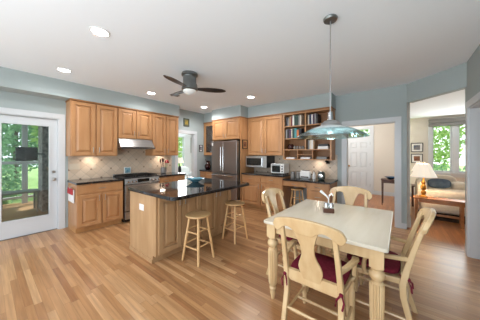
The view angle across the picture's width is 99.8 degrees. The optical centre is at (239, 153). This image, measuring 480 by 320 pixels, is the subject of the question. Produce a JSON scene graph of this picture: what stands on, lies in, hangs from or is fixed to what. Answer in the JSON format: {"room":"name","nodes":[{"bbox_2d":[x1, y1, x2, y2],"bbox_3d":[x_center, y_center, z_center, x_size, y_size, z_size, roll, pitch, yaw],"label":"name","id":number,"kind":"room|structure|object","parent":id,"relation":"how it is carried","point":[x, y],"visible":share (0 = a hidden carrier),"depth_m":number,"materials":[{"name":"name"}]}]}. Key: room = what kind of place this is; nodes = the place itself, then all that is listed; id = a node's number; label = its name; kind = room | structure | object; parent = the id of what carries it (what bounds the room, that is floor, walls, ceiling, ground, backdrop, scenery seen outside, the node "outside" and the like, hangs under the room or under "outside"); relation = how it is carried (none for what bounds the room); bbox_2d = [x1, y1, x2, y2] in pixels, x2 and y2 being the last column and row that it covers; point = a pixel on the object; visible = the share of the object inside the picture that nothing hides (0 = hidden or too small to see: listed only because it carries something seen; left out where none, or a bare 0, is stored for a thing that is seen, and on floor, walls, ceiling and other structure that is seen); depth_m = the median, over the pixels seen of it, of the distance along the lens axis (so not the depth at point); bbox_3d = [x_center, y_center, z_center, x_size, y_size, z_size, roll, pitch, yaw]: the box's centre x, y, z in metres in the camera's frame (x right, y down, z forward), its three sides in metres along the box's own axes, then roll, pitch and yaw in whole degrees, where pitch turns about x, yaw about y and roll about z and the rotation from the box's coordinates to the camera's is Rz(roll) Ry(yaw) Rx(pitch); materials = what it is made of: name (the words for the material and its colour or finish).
{"room":"kitchen","nodes":[
{"label":"kitchen","id":0,"kind":"room"},
{"bbox_2d":[0,91,211,227],"bbox_3d":[-3.121,0.050,4.305,0.120,2.740,7.270,0,0,38],"label":"wall","id":1,"kind":"structure","parent":0,"point":[7,99],"depth_m":3.90,"materials":[{"name":"grey paint"}]},
{"bbox_2d":[0,114,56,240],"bbox_3d":[-3.749,0.388,3.476,0.126,2.065,0.930,0,0,38],"label":"door","id":2,"kind":"structure","parent":1,"relation":"in","point":[11,229],"depth_m":3.66,"materials":[{"name":"grey wood"}]},
{"bbox_2d":[0,107,64,228],"bbox_3d":[-3.763,0.333,3.487,0.150,2.175,1.120,0,0,38],"label":"trim","id":3,"kind":"structure","parent":1,"relation":"attached to","point":[60,118],"depth_m":3.82,"materials":[{"name":"grey"}]},
{"bbox_2d":[69,164,79,169],"bbox_3d":[-3.272,0.250,3.997,0.009,0.116,0.170,0,0,38],"label":"outlet","id":4,"kind":"object","parent":1,"relation":"attached to","point":[71,166],"visible":1,"depth_m":3.99,"materials":[{"name":"beige plastic"}]},
{"bbox_2d":[0,67,179,116],"bbox_3d":[-3.493,-1.173,3.470,0.335,0.295,5.500,0,0,38],"label":"soffit","id":5,"kind":"object","parent":1,"relation":"attached to","point":[11,80],"depth_m":3.69,"materials":[{"name":"grey paint"}]},
{"bbox_2d":[65,98,117,155],"bbox_3d":[-2.968,-0.490,4.091,0.376,1.060,0.809,0,0,38],"label":"upper cabinet","id":6,"kind":"object","parent":1,"relation":"attached to","point":[91,127],"visible":1,"depth_m":3.93,"materials":[{"name":"brown wood"}]},
{"bbox_2d":[68,149,171,179],"bbox_3d":[-2.636,0.163,4.814,0.008,0.686,2.270,0,0,38],"label":"backsplash","id":7,"kind":"structure","parent":1,"relation":"attached to","point":[106,166],"depth_m":4.61,"materials":[{"name":"tile"}]},
{"bbox_2d":[124,167,130,173],"bbox_3d":[-2.632,0.378,4.727,0.022,0.150,0.150,0,0,38],"label":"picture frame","id":8,"kind":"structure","parent":7,"relation":"attached to","point":[126,169],"depth_m":4.72,"materials":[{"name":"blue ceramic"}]},
{"bbox_2d":[117,106,151,139],"bbox_3d":[-2.486,-0.680,4.698,0.376,0.680,0.779,0,0,38],"label":"upper cabinet","id":9,"kind":"object","parent":1,"relation":"attached to","point":[131,123],"visible":0.99,"depth_m":4.55,"materials":[{"name":"brown wood"}]},
{"bbox_2d":[117,138,154,148],"bbox_3d":[-2.430,-0.226,4.653,0.501,0.222,0.745,0,0,38],"label":"range hood","id":10,"kind":"object","parent":9,"relation":"attached to","point":[122,143],"visible":0.88,"depth_m":4.49,"materials":[{"name":"metal"}]},
{"bbox_2d":[145,112,178,155],"bbox_3d":[-2.018,-0.490,5.290,0.376,1.060,0.769,0,0,38],"label":"upper cabinet","id":11,"kind":"object","parent":1,"relation":"attached to","point":[164,126],"visible":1,"depth_m":5.15,"materials":[{"name":"brown wood"}]},
{"bbox_2d":[175,130,196,176],"bbox_3d":[-1.664,0.355,6.136,0.150,2.130,0.790,0,0,38],"label":"trim","id":12,"kind":"structure","parent":1,"relation":"attached to","point":[193,134],"depth_m":6.34,"materials":[{"name":"grey wood"}]},
{"bbox_2d":[183,118,188,126],"bbox_3d":[-1.614,-0.950,6.090,0.022,0.240,0.200,0,0,38],"label":"picture frame","id":13,"kind":"object","parent":1,"relation":"attached to","point":[185,120],"visible":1,"depth_m":6.08,"materials":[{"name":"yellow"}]},
{"bbox_2d":[203,122,212,154],"bbox_3d":[-0.819,-0.490,6.634,0.575,1.060,0.500,0,0,38],"label":"upper cabinet","id":14,"kind":"object","parent":1,"relation":"attached to","point":[208,126],"visible":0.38,"depth_m":6.70,"materials":[{"name":"brown wood"}]},
{"bbox_2d":[178,134,190,171],"bbox_3d":[-3.273,0.120,8.847,0.120,2.600,4.600,0,0,38],"label":"wall","id":15,"kind":"structure","parent":0,"point":[188,137],"depth_m":9.70,"materials":[{"name":"white paint"}]},
{"bbox_2d":[178,135,185,166],"bbox_3d":[-3.046,-0.130,9.069,0.160,1.500,1.430,0,0,38],"label":"window","id":16,"kind":"structure","parent":15,"relation":"in","point":[184,136],"depth_m":9.53,"materials":[{"name":"grey wood"}]},
{"bbox_2d":[0,0,479,113],"bbox_3d":[-0.797,-1.350,2.463,6.050,0.060,7.270,0,0,38],"label":"ceiling","id":17,"kind":"structure","parent":0,"point":[271,51],"depth_m":2.44,"materials":[{"name":"white paint"}]},
{"bbox_2d":[56,67,71,72],"bbox_3d":[-2.766,-1.315,3.175,0.190,0.009,0.190,0,0,38],"label":"recessed light","id":18,"kind":"object","parent":17,"relation":"in","point":[65,70],"visible":1,"depth_m":3.18,"materials":[{"name":"white plastic"}]},
{"bbox_2d":[89,26,109,36],"bbox_3d":[-1.512,-1.315,2.181,0.190,0.009,0.190,0,0,38],"label":"recessed light","id":19,"kind":"object","parent":17,"relation":"in","point":[98,31],"visible":1,"depth_m":2.17,"materials":[{"name":"white plastic"}]},
{"bbox_2d":[163,70,225,95],"bbox_3d":[-0.939,-1.149,3.337,0.979,0.339,1.048,0,0,38],"label":"ceiling fan","id":20,"kind":"object","parent":17,"relation":"attached to","point":[189,86],"visible":1,"depth_m":3.23,"materials":[{"name":"grey metal"}]},
{"bbox_2d":[296,14,369,138],"bbox_3d":[0.877,-0.742,1.959,0.644,1.155,0.644,0,0,38],"label":"pendant lamp","id":21,"kind":"object","parent":17,"relation":"hanging from","point":[330,128],"visible":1,"depth_m":1.91,"materials":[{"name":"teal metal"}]},
{"bbox_2d":[328,112,332,119],"bbox_3d":[0.877,-0.365,1.959,0.060,0.090,0.060,0,0,38],"label":"socket","id":22,"kind":"object","parent":21,"relation":"attached to","point":[330,114],"depth_m":1.94,"materials":[{"name":"silver metal"}]},
{"bbox_2d":[0,194,479,319],"bbox_3d":[1.406,1.450,3.288,8.480,0.060,11.300,0,0,38],"label":"floor","id":23,"kind":"structure","parent":0,"point":[57,274],"depth_m":2.29,"materials":[{"name":"brown wood"}]},
{"bbox_2d":[68,181,122,233],"bbox_3d":[-2.849,0.983,4.016,0.656,0.874,0.755,0,0,38],"label":"base cabinet","id":24,"kind":"object","parent":23,"relation":"on","point":[97,205],"visible":1,"depth_m":3.78,"materials":[{"name":"brown wood"}]},
{"bbox_2d":[67,186,73,202],"bbox_3d":[-3.089,0.733,3.686,0.330,0.294,0.040,0,0,38],"label":"kitchen towel","id":25,"kind":"object","parent":24,"relation":"hanging from","point":[70,191],"visible":1,"depth_m":3.65,"materials":[{"name":"white fabric"}]},
{"bbox_2d":[67,177,123,184],"bbox_3d":[-2.855,0.525,4.013,0.640,0.039,0.772,0,0,38],"label":"countertop","id":26,"kind":"structure","parent":24,"relation":"on","point":[102,179],"depth_m":3.86,"materials":[{"name":"black stone"}]},
{"bbox_2d":[113,172,159,221],"bbox_3d":[-2.339,0.938,4.594,0.697,0.965,0.745,0,0,38],"label":"gas range","id":27,"kind":"object","parent":23,"relation":"on","point":[141,178],"visible":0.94,"depth_m":4.27,"materials":[{"name":"silver metal"}]},
{"bbox_2d":[113,175,158,178],"bbox_3d":[-2.371,0.507,4.620,0.615,0.025,0.745,0,0,38],"label":"cooktop","id":28,"kind":"object","parent":27,"relation":"in","point":[117,176],"depth_m":4.43,"materials":[{"name":"black metal"}]},
{"bbox_2d":[159,175,184,182],"bbox_3d":[-1.902,0.983,5.211,0.656,0.874,0.735,0,0,38],"label":"base cabinet","id":29,"kind":"object","parent":23,"relation":"on","point":[179,177],"visible":0.22,"depth_m":5.00,"materials":[{"name":"brown wood"}]},
{"bbox_2d":[155,172,185,176],"bbox_3d":[-1.898,0.525,5.220,0.640,0.039,0.757,0,0,38],"label":"countertop","id":30,"kind":"structure","parent":29,"relation":"on","point":[166,174],"depth_m":5.11,"materials":[{"name":"black stone"}]},
{"bbox_2d":[160,158,168,173],"bbox_3d":[-1.969,0.302,5.244,0.232,0.406,0.161,0,0,10],"label":"utensil crock","id":31,"kind":"object","parent":30,"relation":"on","point":[163,170],"visible":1,"depth_m":5.20,"materials":[{"name":"silver metal"}]},
{"bbox_2d":[129,190,230,263],"bbox_3d":[-0.893,0.983,3.352,0.786,0.874,1.466,0,0,38],"label":"kitchen island","id":32,"kind":"object","parent":23,"relation":"on","point":[158,226],"visible":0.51,"depth_m":2.82,"materials":[{"name":"brown wood"}]},
{"bbox_2d":[128,178,248,200],"bbox_3d":[-0.766,0.522,3.284,1.220,0.045,1.545,0,0,38],"label":"island countertop","id":33,"kind":"structure","parent":32,"relation":"on","point":[183,189],"depth_m":2.95,"materials":[{"name":"black stone"}]},
{"bbox_2d":[186,177,203,181],"bbox_3d":[-0.792,0.464,3.588,0.340,0.068,0.340,0,0,38],"label":"bowl","id":34,"kind":"object","parent":33,"relation":"on","point":[192,179],"visible":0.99,"depth_m":3.55,"materials":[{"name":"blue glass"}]},
{"bbox_2d":[182,210,214,266],"bbox_3d":[-0.567,1.116,2.746,0.340,0.612,0.340,0,0,33],"label":"bar stool","id":35,"kind":"object","parent":23,"relation":"on","point":[200,214],"visible":1,"depth_m":2.70,"materials":[{"name":"brown wood"}]},
{"bbox_2d":[200,171,212,178],"bbox_3d":[-0.875,0.983,6.563,0.575,0.874,0.681,0,0,38],"label":"base cabinet","id":36,"kind":"object","parent":23,"relation":"on","point":[204,174],"visible":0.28,"depth_m":6.33,"materials":[{"name":"brown wood"}]},
{"bbox_3d":[-0.868,0.525,6.568,0.590,0.039,0.675,0,0,38],"label":"countertop","id":37,"kind":"structure","parent":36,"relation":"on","visible":0},
{"bbox_2d":[204,159,210,169],"bbox_3d":[-1.056,0.338,6.605,0.210,0.334,0.208,0,0,-11],"label":"jug","id":38,"kind":"object","parent":37,"relation":"on","point":[207,166],"visible":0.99,"depth_m":6.54,"materials":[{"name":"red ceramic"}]},
{"bbox_2d":[211,140,239,206],"bbox_3d":[-0.264,0.527,5.933,0.965,1.785,0.789,0,0,38],"label":"refrigerator","id":39,"kind":"object","parent":23,"relation":"on","point":[225,154],"visible":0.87,"depth_m":5.58,"materials":[{"name":"grey metal"}]},
{"bbox_2d":[212,116,253,205],"bbox_3d":[-0.222,0.200,6.026,1.107,2.440,0.711,0,0,38],"label":"surround","id":40,"kind":"object","parent":23,"relation":"on","point":[232,128],"visible":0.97,"depth_m":5.63,"materials":[{"name":"brown wood"}]},
{"bbox_2d":[242,139,247,148],"bbox_3d":[0.136,-0.270,5.583,0.022,0.250,0.220,0,0,38],"label":"picture frame","id":41,"kind":"object","parent":40,"relation":"attached to","point":[244,142],"visible":1,"depth_m":5.57,"materials":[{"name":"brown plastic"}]},
{"bbox_2d":[222,200,247,243],"bbox_3d":[-0.086,1.116,3.385,0.340,0.612,0.340,0,0,44],"label":"bar stool","id":42,"kind":"object","parent":23,"relation":"on","point":[234,203],"visible":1,"depth_m":3.37,"materials":[{"name":"brown wood"}]},
{"bbox_2d":[242,174,293,211],"bbox_3d":[0.702,0.983,5.325,1.215,0.874,0.661,0,0,38],"label":"base cabinet","id":43,"kind":"object","parent":23,"relation":"on","point":[251,194],"visible":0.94,"depth_m":5.10,"materials":[{"name":"brown wood"}]},
{"bbox_2d":[241,171,290,176],"bbox_3d":[0.709,0.525,5.330,1.230,0.039,0.655,0,0,38],"label":"countertop","id":44,"kind":"structure","parent":43,"relation":"on","point":[258,173],"depth_m":5.21,"materials":[{"name":"black stone"}]},
{"bbox_2d":[271,163,288,173],"bbox_3d":[1.021,0.375,5.176,0.370,0.260,0.320,0,0,38],"label":"toaster oven","id":45,"kind":"object","parent":44,"relation":"on","point":[282,168],"visible":0.99,"depth_m":5.06,"materials":[{"name":"white plastic"}]},
{"bbox_2d":[262,188,320,291],"bbox_3d":[0.606,0.931,2.417,0.613,0.978,0.510,0,0,38],"label":"dining chair","id":46,"kind":"object","parent":23,"relation":"on","point":[271,193],"visible":0.33,"depth_m":2.50,"materials":[{"name":"brown wood"}]},
{"bbox_2d":[279,234,298,242],"bbox_3d":[0.687,0.932,2.352,0.395,0.055,0.420,0,0,38],"label":"cushion","id":47,"kind":"object","parent":46,"relation":"on","point":[288,239],"depth_m":2.22,"materials":[{"name":"red fabric"}]},
{"bbox_2d":[290,187,303,206],"bbox_3d":[1.334,1.111,4.710,0.300,0.622,0.300,0,0,-7],"label":"wooden stool","id":48,"kind":"object","parent":23,"relation":"on","point":[293,188],"visible":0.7,"depth_m":4.68,"materials":[{"name":"brown wood"}]},
{"bbox_2d":[283,180,336,202],"bbox_3d":[1.587,1.018,4.624,1.027,0.805,0.661,0,0,38],"label":"desk","id":49,"kind":"object","parent":23,"relation":"on","point":[313,189],"visible":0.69,"depth_m":4.26,"materials":[{"name":"brown wood"}]},
{"bbox_2d":[283,176,337,184],"bbox_3d":[1.601,0.594,4.623,1.043,0.038,0.655,0,0,38],"label":"countertop","id":50,"kind":"structure","parent":49,"relation":"on","point":[326,181],"depth_m":4.38,"materials":[{"name":"black stone"}]},
{"bbox_2d":[300,170,311,178],"bbox_3d":[1.540,0.478,4.696,0.270,0.192,0.166,0,0,38],"label":"toaster","id":51,"kind":"object","parent":50,"relation":"on","point":[304,174],"visible":1,"depth_m":4.64,"materials":[{"name":"white plastic"}]},
{"bbox_2d":[318,171,324,179],"bbox_3d":[1.805,0.474,4.483,0.140,0.200,0.150,0,0,38],"label":"coffee grinder","id":52,"kind":"object","parent":50,"relation":"on","point":[321,175],"visible":0.98,"depth_m":4.43,"materials":[{"name":"grey metal"}]},
{"bbox_2d":[273,217,358,319],"bbox_3d":[0.605,0.931,1.592,0.550,0.978,0.613,0,0,38],"label":"dining chair","id":53,"kind":"object","parent":23,"relation":"on","point":[331,276],"visible":1,"depth_m":1.48,"materials":[{"name":"brown wood"}]},
{"bbox_2d":[291,252,350,284],"bbox_3d":[0.669,0.932,1.674,0.420,0.055,0.395,0,0,38],"label":"cushion","id":54,"kind":"object","parent":53,"relation":"on","point":[327,263],"depth_m":1.61,"materials":[{"name":"red fabric"}]},
{"bbox_2d":[264,199,392,319],"bbox_3d":[0.982,1.034,2.137,0.995,0.772,1.190,0,0,38],"label":"dining table","id":55,"kind":"object","parent":23,"relation":"on","point":[367,231],"visible":0.85,"depth_m":1.83,"materials":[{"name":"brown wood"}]},
{"bbox_2d":[320,190,333,213],"bbox_3d":[0.962,0.523,2.240,0.153,0.247,0.070,0,0,16],"label":"caddy","id":56,"kind":"object","parent":55,"relation":"on","point":[328,207],"visible":1,"depth_m":2.21,"materials":[{"name":"brown wood"}]},
{"bbox_2d":[321,186,371,284],"bbox_3d":[1.334,0.931,2.536,0.510,0.978,0.613,0,0,38],"label":"dining chair","id":57,"kind":"object","parent":23,"relation":"on","point":[350,193],"visible":0.27,"depth_m":2.69,"materials":[{"name":"brown wood"}]},
{"bbox_2d":[381,178,394,204],"bbox_3d":[4.212,1.058,5.588,0.500,0.725,0.370,0,0,38],"label":"console table","id":58,"kind":"object","parent":23,"relation":"on","point":[383,180],"visible":0.55,"depth_m":5.58,"materials":[{"name":"brown wood"}]},
{"bbox_2d":[345,208,435,319],"bbox_3d":[1.291,0.931,1.771,0.613,0.978,0.550,0,0,38],"label":"dining chair","id":59,"kind":"object","parent":23,"relation":"on","point":[397,268],"visible":0.68,"depth_m":1.61,"materials":[{"name":"brown wood"}]},
{"bbox_2d":[347,251,400,273],"bbox_3d":[1.210,0.932,1.836,0.395,0.055,0.420,0,0,38],"label":"cushion","id":60,"kind":"object","parent":59,"relation":"on","point":[392,266],"depth_m":1.69,"materials":[{"name":"red fabric"}]},
{"bbox_2d":[411,184,414,206],"bbox_3d":[4.910,1.135,5.487,0.400,0.569,0.400,0,0,38],"label":"end table","id":61,"kind":"object","parent":23,"relation":"on","point":[412,185],"visible":0.46,"depth_m":5.45,"materials":[{"name":"brown wood"}]},
{"bbox_2d":[413,195,464,228],"bbox_3d":[4.251,1.167,3.988,1.250,0.504,0.304,0,0,43],"label":"table","id":62,"kind":"object","parent":23,"relation":"on","point":[433,200],"visible":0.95,"depth_m":4.02,"materials":[{"name":"brown wood"}]},
{"bbox_2d":[410,162,437,197],"bbox_3d":[3.908,0.544,4.303,0.439,0.738,0.439,0,0,38],"label":"table lamp","id":63,"kind":"object","parent":62,"relation":"on","point":[423,170],"visible":1,"depth_m":4.23,"materials":[{"name":"white fabric"}]},
{"bbox_2d":[418,210,464,223],"bbox_3d":[5.236,1.413,4.030,2.600,0.011,0.780,0,0,38],"label":"area rug","id":64,"kind":"object","parent":23,"relation":"on","point":[436,217],"visible":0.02,"depth_m":4.34,"materials":[{"name":"brown fabric"}]},
{"bbox_2d":[415,174,464,216],"bbox_3d":[5.238,0.958,4.274,2.306,0.900,0.958,0,0,38],"label":"sofa","id":65,"kind":"object","parent":64,"relation":"on","point":[457,189],"visible":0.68,"depth_m":4.49,"materials":[{"name":"beige fabric"}]},
{"bbox_2d":[418,174,456,187],"bbox_3d":[4.863,0.733,5.001,0.690,0.450,0.280,0,0,38],"label":"cushion","id":66,"kind":"object","parent":65,"relation":"on","point":[450,178],"depth_m":4.85,"materials":[{"name":"beige fabric"}]},
{"bbox_2d":[428,179,450,187],"bbox_3d":[4.676,0.690,4.744,0.400,0.220,0.134,0,0,33],"label":"throw pillow","id":67,"kind":"object","parent":65,"relation":"on","point":[435,183],"visible":1,"depth_m":4.70,"materials":[{"name":"blue fabric"}]},
{"bbox_2d":[425,187,464,199],"bbox_3d":[5.244,0.918,4.234,2.240,0.240,0.890,0,0,38],"label":"seat cushion","id":68,"kind":"object","parent":65,"relation":"on","point":[451,192],"depth_m":4.41,"materials":[{"name":"beige fabric"}]},
{"bbox_2d":[254,84,406,223],"bbox_3d":[1.168,0.050,5.467,5.160,2.740,0.120,0,0,38],"label":"wall","id":69,"kind":"structure","parent":0,"point":[387,102],"depth_m":4.11,"materials":[{"name":"grey paint"}]},
{"bbox_2d":[204,105,247,122],"bbox_3d":[-0.440,-1.173,6.231,1.690,0.295,0.680,0,0,38],"label":"soffit","id":70,"kind":"object","parent":69,"relation":"attached to","point":[239,110],"depth_m":5.75,"materials":[{"name":"grey paint"}]},
{"bbox_2d":[248,113,282,155],"bbox_3d":[0.739,-0.490,5.484,1.099,1.060,0.376,0,0,38],"label":"upper cabinet","id":71,"kind":"object","parent":69,"relation":"attached to","point":[265,133],"visible":0.98,"depth_m":5.32,"materials":[{"name":"brown wood"}]},
{"bbox_2d":[246,156,274,167],"bbox_3d":[0.547,0.205,5.544,0.660,0.310,0.470,0,0,38],"label":"microwave","id":72,"kind":"object","parent":71,"relation":"attached to","point":[251,161],"visible":0.95,"depth_m":5.34,"materials":[{"name":"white plastic"}]},
{"bbox_2d":[248,92,335,117],"bbox_3d":[1.200,-1.173,5.152,2.220,0.295,0.335,0,0,38],"label":"soffit","id":73,"kind":"object","parent":69,"relation":"attached to","point":[322,100],"depth_m":4.85,"materials":[{"name":"grey paint"}]},
{"bbox_2d":[255,155,336,178],"bbox_3d":[1.321,0.320,5.264,2.250,0.600,0.008,0,0,38],"label":"backsplash","id":74,"kind":"structure","parent":69,"relation":"attached to","point":[330,170],"depth_m":4.92,"materials":[{"name":"tile"}]},
{"bbox_2d":[283,106,335,160],"bbox_3d":[1.613,-0.440,4.805,1.154,1.160,0.355,0,0,38],"label":"bookcase","id":75,"kind":"object","parent":69,"relation":"attached to","point":[323,111],"visible":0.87,"depth_m":4.79,"materials":[{"name":"brown wood"}]},
{"bbox_2d":[294,115,297,125],"bbox_3d":[1.420,-0.814,4.955,0.100,0.262,0.210,0,0,38],"label":"book","id":76,"kind":"object","parent":75,"relation":"on","point":[295,116],"visible":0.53,"depth_m":4.88,"materials":[{"name":"teal paper"}]},
{"bbox_2d":[300,115,303,124],"bbox_3d":[1.497,-0.809,4.881,0.040,0.252,0.190,0,0,38],"label":"book","id":77,"kind":"object","parent":75,"relation":"on","point":[301,116],"visible":0.76,"depth_m":4.81,"materials":[{"name":"beige paper"}]},
{"bbox_2d":[316,114,320,123],"bbox_3d":[1.808,-0.794,4.647,0.040,0.222,0.210,0,0,38],"label":"book","id":78,"kind":"object","parent":75,"relation":"on","point":[318,117],"visible":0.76,"depth_m":4.58,"materials":[{"name":"black paper"}]},
{"bbox_2d":[318,146,329,148],"bbox_3d":[1.890,-0.143,4.550,0.220,0.060,0.160,0,0,38],"label":"paper tray","id":79,"kind":"object","parent":75,"relation":"on","point":[319,147],"visible":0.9,"depth_m":4.49,"materials":[{"name":"white paper"}]},
{"bbox_2d":[342,116,400,227],"bbox_3d":[2.717,0.350,4.233,1.040,2.140,0.150,0,0,38],"label":"trim","id":80,"kind":"structure","parent":69,"relation":"attached to","point":[397,120],"depth_m":3.91,"materials":[{"name":"grey"}]},
{"bbox_2d":[351,123,394,192],"bbox_3d":[4.416,0.050,7.423,2.500,2.740,0.120,0,0,38],"label":"wall","id":81,"kind":"structure","parent":0,"point":[384,134],"depth_m":6.92,"materials":[{"name":"beige paint"}]},
{"bbox_2d":[348,138,369,190],"bbox_3d":[4.351,0.420,7.381,0.750,1.980,0.116,0,0,38],"label":"door","id":82,"kind":"structure","parent":81,"relation":"in","point":[358,149],"depth_m":7.39,"materials":[{"name":"grey wood"}]},
{"bbox_2d":[348,126,373,193],"bbox_3d":[4.368,0.210,7.435,0.930,2.420,0.120,0,0,38],"label":"trim","id":83,"kind":"structure","parent":81,"relation":"attached to","point":[371,136],"depth_m":7.14,"materials":[{"name":"grey wood"}]},
{"bbox_2d":[374,191,394,196],"bbox_3d":[3.968,1.355,5.513,0.830,0.130,3.430,0,0,38],"label":"baseboard","id":84,"kind":"structure","parent":81,"relation":"attached to","point":[375,192],"depth_m":6.88,"materials":[{"name":"grey"}]},
{"bbox_2d":[407,103,409,227],"bbox_3d":[4.350,0.050,5.287,0.050,2.740,3.550,0,0,38],"label":"wall partition","id":85,"kind":"structure","parent":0,"point":[408,104],"depth_m":3.90,"materials":[{"name":"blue paint"}]},
{"bbox_2d":[407,62,466,102],"bbox_3d":[3.266,-1.145,3.368,0.120,0.350,0.919,0,0,-7],"label":"wall","id":86,"kind":"structure","parent":0,"point":[453,79],"depth_m":3.27,"materials":[{"name":"grey paint"}]},
{"bbox_2d":[410,89,464,118],"bbox_3d":[4.624,-1.230,3.098,3.200,0.060,7.600,0,0,38],"label":"ceiling","id":87,"kind":"structure","parent":0,"point":[453,103],"depth_m":5.10,"materials":[{"name":"white paint"}]},
{"bbox_2d":[410,114,464,192],"bbox_3d":[6.979,0.050,6.029,3.150,2.740,0.120,0,0,38],"label":"wall","id":88,"kind":"structure","parent":0,"point":[418,127],"depth_m":6.71,"materials":[{"name":"beige paint"}]},
{"bbox_2d":[411,143,422,151],"bbox_3d":[5.927,-0.220,6.770,0.310,0.300,0.022,0,0,38],"label":"picture frame","id":89,"kind":"object","parent":88,"relation":"attached to","point":[415,147],"visible":1,"depth_m":6.76,"materials":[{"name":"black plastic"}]},
{"bbox_2d":[411,154,422,162],"bbox_3d":[5.927,0.150,6.770,0.300,0.300,0.022,0,0,38],"label":"picture frame","id":90,"kind":"object","parent":88,"relation":"attached to","point":[415,158],"visible":0.8,"depth_m":6.77,"materials":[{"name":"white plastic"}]},
{"bbox_2d":[428,121,464,177],"bbox_3d":[6.932,-0.165,6.009,2.000,1.770,0.170,0,0,38],"label":"window","id":91,"kind":"structure","parent":88,"relation":"in","point":[454,171],"depth_m":6.25,"materials":[{"name":"grey wood"}]},
{"bbox_2d":[428,117,464,126],"bbox_3d":[6.890,-1.000,5.956,1.960,0.240,0.035,0,0,38],"label":"blind","id":92,"kind":"object","parent":91,"relation":"attached to","point":[456,120],"visible":0.79,"depth_m":6.29,"materials":[{"name":"grey fabric"}]},
{"bbox_2d":[465,44,479,245],"bbox_3d":[1.313,0.050,0.353,0.120,2.740,6.585,0,0,38],"label":"wall","id":93,"kind":"structure","parent":0,"point":[473,64],"depth_m":2.71,"materials":[{"name":"grey paint"}]},
{"bbox_2d":[466,92,479,258],"bbox_3d":[2.914,0.345,2.380,0.150,2.150,1.130,0,0,38],"label":"trim","id":94,"kind":"structure","parent":93,"relation":"attached to","point":[472,105],"depth_m":2.75,"materials":[{"name":"grey wood"}]},
{"bbox_3d":[-2.168,1.450,7.971,2.940,0.060,4.600,0,0,38],"label":"floor","id":95,"kind":"structure","parent":0,"visible":0},
{"bbox_2d":[181,167,190,179],"bbox_3d":[-2.240,0.980,8.411,0.900,0.880,1.040,0,0,38],"label":"armchair","id":96,"kind":"object","parent":95,"relation":"on","point":[183,169],"visible":0.16,"depth_m":8.63,"materials":[{"name":"white fabric"}]},
{"bbox_3d":[-2.125,1.075,7.171,0.440,0.690,0.440,0,0,38],"label":"side table","id":97,"kind":"object","parent":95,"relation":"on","visible":0},
{"bbox_2d":[178,158,183,172],"bbox_3d":[-2.138,0.430,7.156,0.300,0.600,0.300,0,0,38],"label":"table lamp","id":98,"kind":"object","parent":97,"relation":"on","point":[180,160],"visible":0.62,"depth_m":7.10,"materials":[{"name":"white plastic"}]},
{"label":"outside","id":99,"kind":"structure","parent":0,"visible":0},
{"bbox_2d":[1,201,47,221],"bbox_3d":[-5.525,1.525,4.443,3.820,0.110,4.900,0,0,38],"label":"deck","id":100,"kind":"object","parent":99,"point":[14,211],"depth_m":5.16,"materials":[{"name":"brown wood"}]},
{"bbox_2d":[1,125,37,202],"bbox_3d":[-6.905,0.135,5.536,0.100,2.670,4.900,0,0,38],"label":"frame","id":101,"kind":"object","parent":100,"relation":"on","point":[25,196],"visible":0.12,"depth_m":6.04,"materials":[{"name":"grey wood"}]},
{"bbox_2d":[1,188,39,211],"bbox_3d":[-5.598,1.205,5.011,0.560,0.530,0.840,0,0,38],"label":"patio table","id":102,"kind":"object","parent":100,"relation":"on","point":[36,191],"visible":1,"depth_m":5.14,"materials":[{"name":"grey paint"}]},
{"bbox_2d":[38,126,47,211],"bbox_3d":[-5.043,0.135,5.592,0.650,2.670,0.700,0,0,38],"label":"chimney column","id":103,"kind":"structure","parent":100,"relation":"on","point":[42,130],"depth_m":5.18,"materials":[{"name":"stone"}]},
{"bbox_2d":[15,147,41,160],"bbox_3d":[-5.100,0.000,4.927,0.154,0.330,0.517,0,0,38],"label":"television","id":104,"kind":"object","parent":103,"relation":"attached to","point":[21,153],"visible":1,"depth_m":4.82,"materials":[{"name":"black"}]},
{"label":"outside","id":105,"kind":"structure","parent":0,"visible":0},
{"bbox_2d":[1,163,464,203],"bbox_3d":[3.846,1.820,12.902,70.000,0.200,65.000,0,0,38],"label":"ground","id":106,"kind":"structure","parent":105,"point":[33,174],"depth_m":12.63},
{"bbox_2d":[1,123,15,154],"bbox_3d":[-11.333,-1.909,7.474,4.408,7.263,4.602,0,0,38],"label":"tree","id":107,"kind":"object","parent":106,"relation":"on","point":[4,128],"visible":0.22,"depth_m":8.76,"materials":[{"name":"green plant"}]},
{"bbox_2d":[1,158,21,204],"bbox_3d":[-7.417,0.917,6.247,1.040,1.609,1.052,0,0,38],"label":"shrub","id":108,"kind":"object","parent":106,"relation":"on","point":[9,169],"visible":0.78,"depth_m":6.36,"materials":[{"name":"green plant"}]},
{"bbox_2d":[1,123,37,180],"bbox_3d":[-14.155,-2.166,12.781,5.018,7.777,5.100,0,0,38],"label":"tree","id":109,"kind":"object","parent":106,"relation":"on","point":[15,137],"visible":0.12,"depth_m":12.22,"materials":[{"name":"green plant"}]},
{"bbox_2d":[30,125,37,146],"bbox_3d":[-8.215,-1.951,10.632,4.263,7.347,4.384,0,0,38],"label":"tree","id":110,"kind":"object","parent":106,"relation":"on","point":[35,133],"visible":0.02,"depth_m":9.18,"materials":[{"name":"green plant"}]},
{"bbox_2d":[178,137,181,165],"bbox_3d":[-3.586,-1.624,13.805,4.212,6.693,4.206,0,0,38],"label":"tree","id":111,"kind":"object","parent":106,"relation":"on","point":[179,138],"visible":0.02,"depth_m":12.65,"materials":[{"name":"green plant"}]},
{"bbox_2d":[433,125,464,169],"bbox_3d":[9.626,-1.628,10.894,3.994,6.701,3.964,0,0,38],"label":"tree","id":112,"kind":"object","parent":106,"relation":"on","point":[437,156],"visible":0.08,"depth_m":9.87,"materials":[{"name":"green plant"}]},
{"bbox_2d":[433,164,464,170],"bbox_3d":[8.171,1.029,7.928,1.448,1.384,1.432,0,0,38],"label":"shrub","id":113,"kind":"object","parent":106,"relation":"on","point":[443,165],"visible":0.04,"depth_m":8.05,"materials":[{"name":"green plant"}]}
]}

